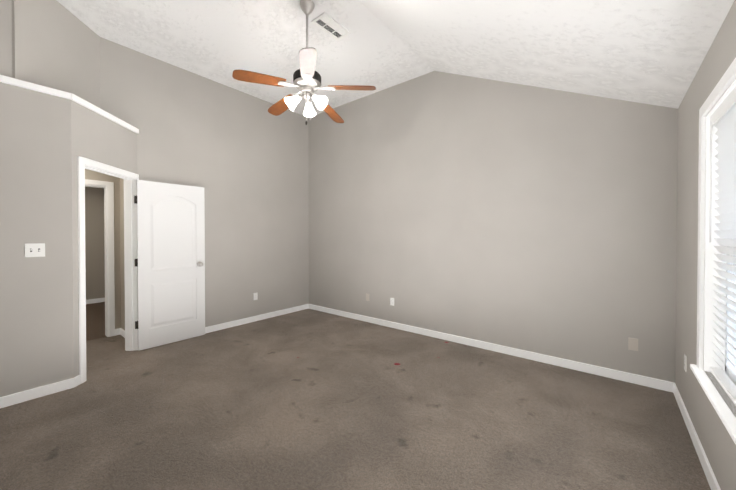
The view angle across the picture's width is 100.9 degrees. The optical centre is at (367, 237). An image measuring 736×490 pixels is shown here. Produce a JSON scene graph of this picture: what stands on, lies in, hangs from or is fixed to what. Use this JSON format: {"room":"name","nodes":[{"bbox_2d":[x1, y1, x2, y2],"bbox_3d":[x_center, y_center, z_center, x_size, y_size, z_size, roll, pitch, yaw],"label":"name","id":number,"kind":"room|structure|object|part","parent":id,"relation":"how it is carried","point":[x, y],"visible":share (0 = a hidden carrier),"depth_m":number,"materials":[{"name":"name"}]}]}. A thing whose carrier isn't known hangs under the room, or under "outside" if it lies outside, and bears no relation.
{"room":"empty bedroom","nodes":[
{"label":"empty bedroom","id":0,"kind":"room"},
{"bbox_2d":[0,0,73,396],"bbox_3d":[-3.143,-0.494,2.275,0.120,3.720,1.320,0,1,39],"label":"wall","id":1,"kind":"structure","parent":0,"point":[36,324],"depth_m":2.57,"materials":[{"name":"paint"}]},
{"bbox_2d":[25,243,44,256],"bbox_3d":[-2.820,0.103,2.573,0.017,0.115,0.117,0,1,39],"label":"double light switch","id":2,"kind":"object","parent":1,"relation":"attached to","point":[34,249],"visible":1,"depth_m":2.58,"materials":[{"name":"white plastic"}]},
{"bbox_2d":[0,375,80,407],"bbox_3d":[-3.039,1.322,2.335,0.036,0.088,1.222,0,1,39],"label":"baseboard","id":3,"kind":"structure","parent":1,"relation":"attached to","point":[63,385],"depth_m":2.59,"materials":[{"name":"white wood"}]},
{"bbox_2d":[0,75,138,133],"bbox_3d":[-3.095,-1.274,2.733,0.687,0.052,1.867,0,1,39],"label":"trim","id":4,"kind":"structure","parent":1,"relation":"attached to","point":[46,90],"depth_m":2.70,"materials":[{"name":"white wood"}]},
{"bbox_2d":[12,0,99,107],"bbox_3d":[-2.996,-1.826,2.958,0.100,1.070,0.961,0,1,-6],"label":"wall","id":5,"kind":"structure","parent":0,"point":[55,44],"depth_m":2.84,"materials":[{"name":"paint"}]},
{"bbox_2d":[85,187,104,299],"bbox_3d":[-5.947,0.111,5.816,0.120,2.440,3.320,0,1,39],"label":"wall","id":6,"kind":"structure","parent":0,"point":[94,244],"depth_m":6.18,"materials":[{"name":"beige paint"}]},
{"bbox_2d":[86,298,104,303],"bbox_3d":[-5.895,1.287,5.786,0.013,0.088,3.080,0,1,39],"label":"baseboard","id":7,"kind":"structure","parent":6,"relation":"attached to","point":[98,300],"depth_m":6.19,"materials":[{"name":"white wood"}]},
{"bbox_2d":[86,302,106,340],"bbox_3d":[-4.840,1.390,4.940,3.020,0.100,3.320,0,1,39],"label":"floor","id":8,"kind":"structure","parent":0,"point":[95,320],"depth_m":4.88,"materials":[{"name":"brown carpet"}]},
{"bbox_2d":[85,169,120,328],"bbox_3d":[-4.051,0.133,3.594,0.120,2.440,1.990,0,1,39],"label":"wall","id":9,"kind":"structure","parent":0,"point":[92,175],"depth_m":4.21,"materials":[{"name":"beige paint"}]},
{"bbox_2d":[85,179,114,336],"bbox_3d":[-3.823,0.295,3.865,0.138,2.119,0.904,0,1,39],"label":"door frame","id":10,"kind":"structure","parent":9,"relation":"attached to","point":[108,187],"depth_m":4.14,"materials":[{"name":"white wood"}]},
{"bbox_2d":[71,100,136,376],"bbox_3d":[-2.801,0.031,3.287,0.120,2.650,1.079,0,1,-6],"label":"wall","id":11,"kind":"structure","parent":0,"point":[95,136],"depth_m":2.95,"materials":[{"name":"paint"}]},
{"bbox_2d":[77,156,138,383],"bbox_3d":[-2.796,0.296,3.239,0.156,2.122,0.861,0,1,-6],"label":"door frame","id":12,"kind":"structure","parent":11,"relation":"attached to","point":[82,162],"depth_m":3.62,"materials":[{"name":"white wood"}]},
{"bbox_2d":[134,180,204,350],"bbox_3d":[-2.505,0.323,3.889,0.148,2.031,0.791,0,1,39],"label":"door","id":13,"kind":"structure","parent":12,"relation":"attached to","point":[170,262],"depth_m":3.86,"materials":[{"name":"white wood"}]},
{"bbox_2d":[120,178,124,329],"bbox_3d":[-3.146,0.128,4.066,0.700,2.440,0.120,0,1,39],"label":"wall","id":14,"kind":"structure","parent":0,"point":[122,252],"depth_m":4.18,"materials":[{"name":"beige paint"}]},
{"bbox_2d":[116,328,124,337],"bbox_3d":[-3.204,1.305,4.025,0.683,0.088,0.043,0,1,39],"label":"baseboard","id":15,"kind":"structure","parent":14,"relation":"attached to","point":[120,331],"depth_m":4.20,"materials":[{"name":"white wood"}]},
{"bbox_2d":[100,37,308,326],"bbox_3d":[-2.067,-0.518,4.652,0.120,3.720,3.105,0,1,39],"label":"wall","id":16,"kind":"structure","parent":0,"point":[240,157],"depth_m":4.54,"materials":[{"name":"paint"}]},
{"bbox_2d":[253,293,257,299],"bbox_3d":[-1.809,0.940,4.886,0.008,0.115,0.070,0,1,39],"label":"outlet","id":17,"kind":"object","parent":16,"relation":"attached to","point":[255,296],"visible":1,"depth_m":4.88,"materials":[{"name":"white plastic"}]},
{"bbox_2d":[205,304,307,333],"bbox_3d":[-1.958,1.298,4.700,0.013,0.088,2.617,0,1,39],"label":"baseboard","id":18,"kind":"structure","parent":16,"relation":"attached to","point":[221,326],"depth_m":4.84,"materials":[{"name":"white wood"}]},
{"bbox_2d":[57,0,433,115],"bbox_3d":[-1.835,-2.305,3.399,3.390,0.120,4.900,0,1,39],"label":"ceiling","id":19,"kind":"structure","parent":0,"point":[219,41],"depth_m":3.45,"materials":[{"name":"white paint"}]},
{"bbox_2d":[232,0,375,124],"bbox_3d":[-0.612,-1.654,2.943,1.228,1.173,1.258,0,1,39],"label":"ceiling fan","id":20,"kind":"object","parent":19,"relation":"hanging from","point":[307,79],"depth_m":2.85,"materials":[{"name":"silver metal"}]},
{"bbox_3d":[-0.572,-1.281,2.899,0.381,0.141,0.374,0,1,39],"label":"ceiling fan shade","id":21,"kind":"part","parent":20,"relation":"part of","materials":[{"name":"white glass"}]},
{"bbox_2d":[311,12,350,40],"bbox_3d":[-0.386,-2.236,3.223,0.200,0.015,0.390,0,1,39],"label":"ceiling vent","id":22,"kind":"object","parent":19,"relation":"in","point":[330,25],"visible":1,"depth_m":3.20,"materials":[{"name":"white plastic"}]},
{"bbox_2d":[0,309,710,489],"bbox_3d":[-0.907,1.412,2.691,5.930,0.100,4.740,0,1,39],"label":"floor carpet","id":23,"kind":"object","parent":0,"point":[308,399],"visible":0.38,"depth_m":2.26,"materials":[{"name":"brown carpet"}]},
{"bbox_2d":[308,71,677,382],"bbox_3d":[0.836,-0.513,4.235,5.170,3.720,0.120,0,1,39],"label":"wall","id":24,"kind":"structure","parent":0,"point":[540,220],"depth_m":3.55,"materials":[{"name":"paint"}]},
{"bbox_2d":[390,298,393,305],"bbox_3d":[0.363,0.954,4.547,0.070,0.115,0.008,0,1,39],"label":"outlet","id":25,"kind":"object","parent":24,"relation":"attached to","point":[392,301],"visible":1,"depth_m":4.54,"materials":[{"name":"white plastic"}]},
{"bbox_2d":[308,304,671,391],"bbox_3d":[0.788,1.303,4.208,4.916,0.088,0.016,0,1,39],"label":"baseboard","id":26,"kind":"structure","parent":24,"relation":"attached to","point":[655,383],"depth_m":3.43,"materials":[{"name":"white wood"}]},
{"bbox_2d":[628,337,637,350],"bbox_3d":[2.485,0.996,2.845,0.070,0.115,0.006,0,1,39],"label":"electrical outlet plate","id":27,"kind":"object","parent":24,"relation":"attached to","point":[632,343],"visible":1,"depth_m":2.84,"materials":[{"name":"beige plastic"}]},
{"bbox_2d":[358,0,734,108],"bbox_3d":[0.469,-1.684,1.555,2.520,1.326,4.900,0,1,39],"label":"ceiling","id":28,"kind":"structure","parent":0,"point":[652,52],"depth_m":2.36,"materials":[{"name":"white paint"}]},
{"bbox_2d":[675,0,735,489],"bbox_3d":[1.350,0.005,0.864,0.140,2.750,4.740,0,1,39],"label":"wall","id":29,"kind":"structure","parent":0,"point":[717,442],"depth_m":2.08,"materials":[{"name":"paint"}]},
{"bbox_2d":[684,354,686,371],"bbox_3d":[2.401,0.946,2.300,0.008,0.115,0.070,0,1,39],"label":"outlet","id":30,"kind":"object","parent":29,"relation":"attached to","point":[685,362],"visible":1,"depth_m":2.28,"materials":[{"name":"white plastic"}]},
{"bbox_2d":[672,382,720,489],"bbox_3d":[1.290,1.336,0.922,0.016,0.088,4.440,0,1,39],"label":"baseboard","id":31,"kind":"structure","parent":29,"relation":"attached to","point":[706,466],"depth_m":1.94,"materials":[{"name":"white wood"}]},
{"bbox_2d":[690,79,735,443],"bbox_3d":[1.506,0.053,1.137,0.130,1.579,1.980,0,1,39],"label":"window frame","id":32,"kind":"structure","parent":29,"relation":"attached to","point":[724,412],"depth_m":1.82,"materials":[{"name":"white wood"}]},
{"bbox_2d":[697,58,735,442],"bbox_3d":[1.482,0.053,1.156,0.020,1.708,1.938,0,1,39],"label":"window","id":33,"kind":"structure","parent":29,"relation":"in","point":[727,79],"depth_m":1.86,"materials":[{"name":"white wood"}]},
{"bbox_2d":[709,86,735,405],"bbox_3d":[1.798,0.036,1.474,0.072,1.516,0.876,0,1,39],"label":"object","id":34,"kind":"object","parent":33,"relation":"attached to","point":[723,118],"visible":1,"depth_m":1.65,"materials":[{"name":"white plastic"}]},
{"bbox_2d":[725,238,735,384],"bbox_3d":[1.573,0.043,1.083,0.062,1.553,1.776,0,1,39],"label":"window","id":35,"kind":"structure","parent":29,"relation":"in","point":[732,367],"depth_m":1.73,"materials":[{"name":"white glass"}]}
]}

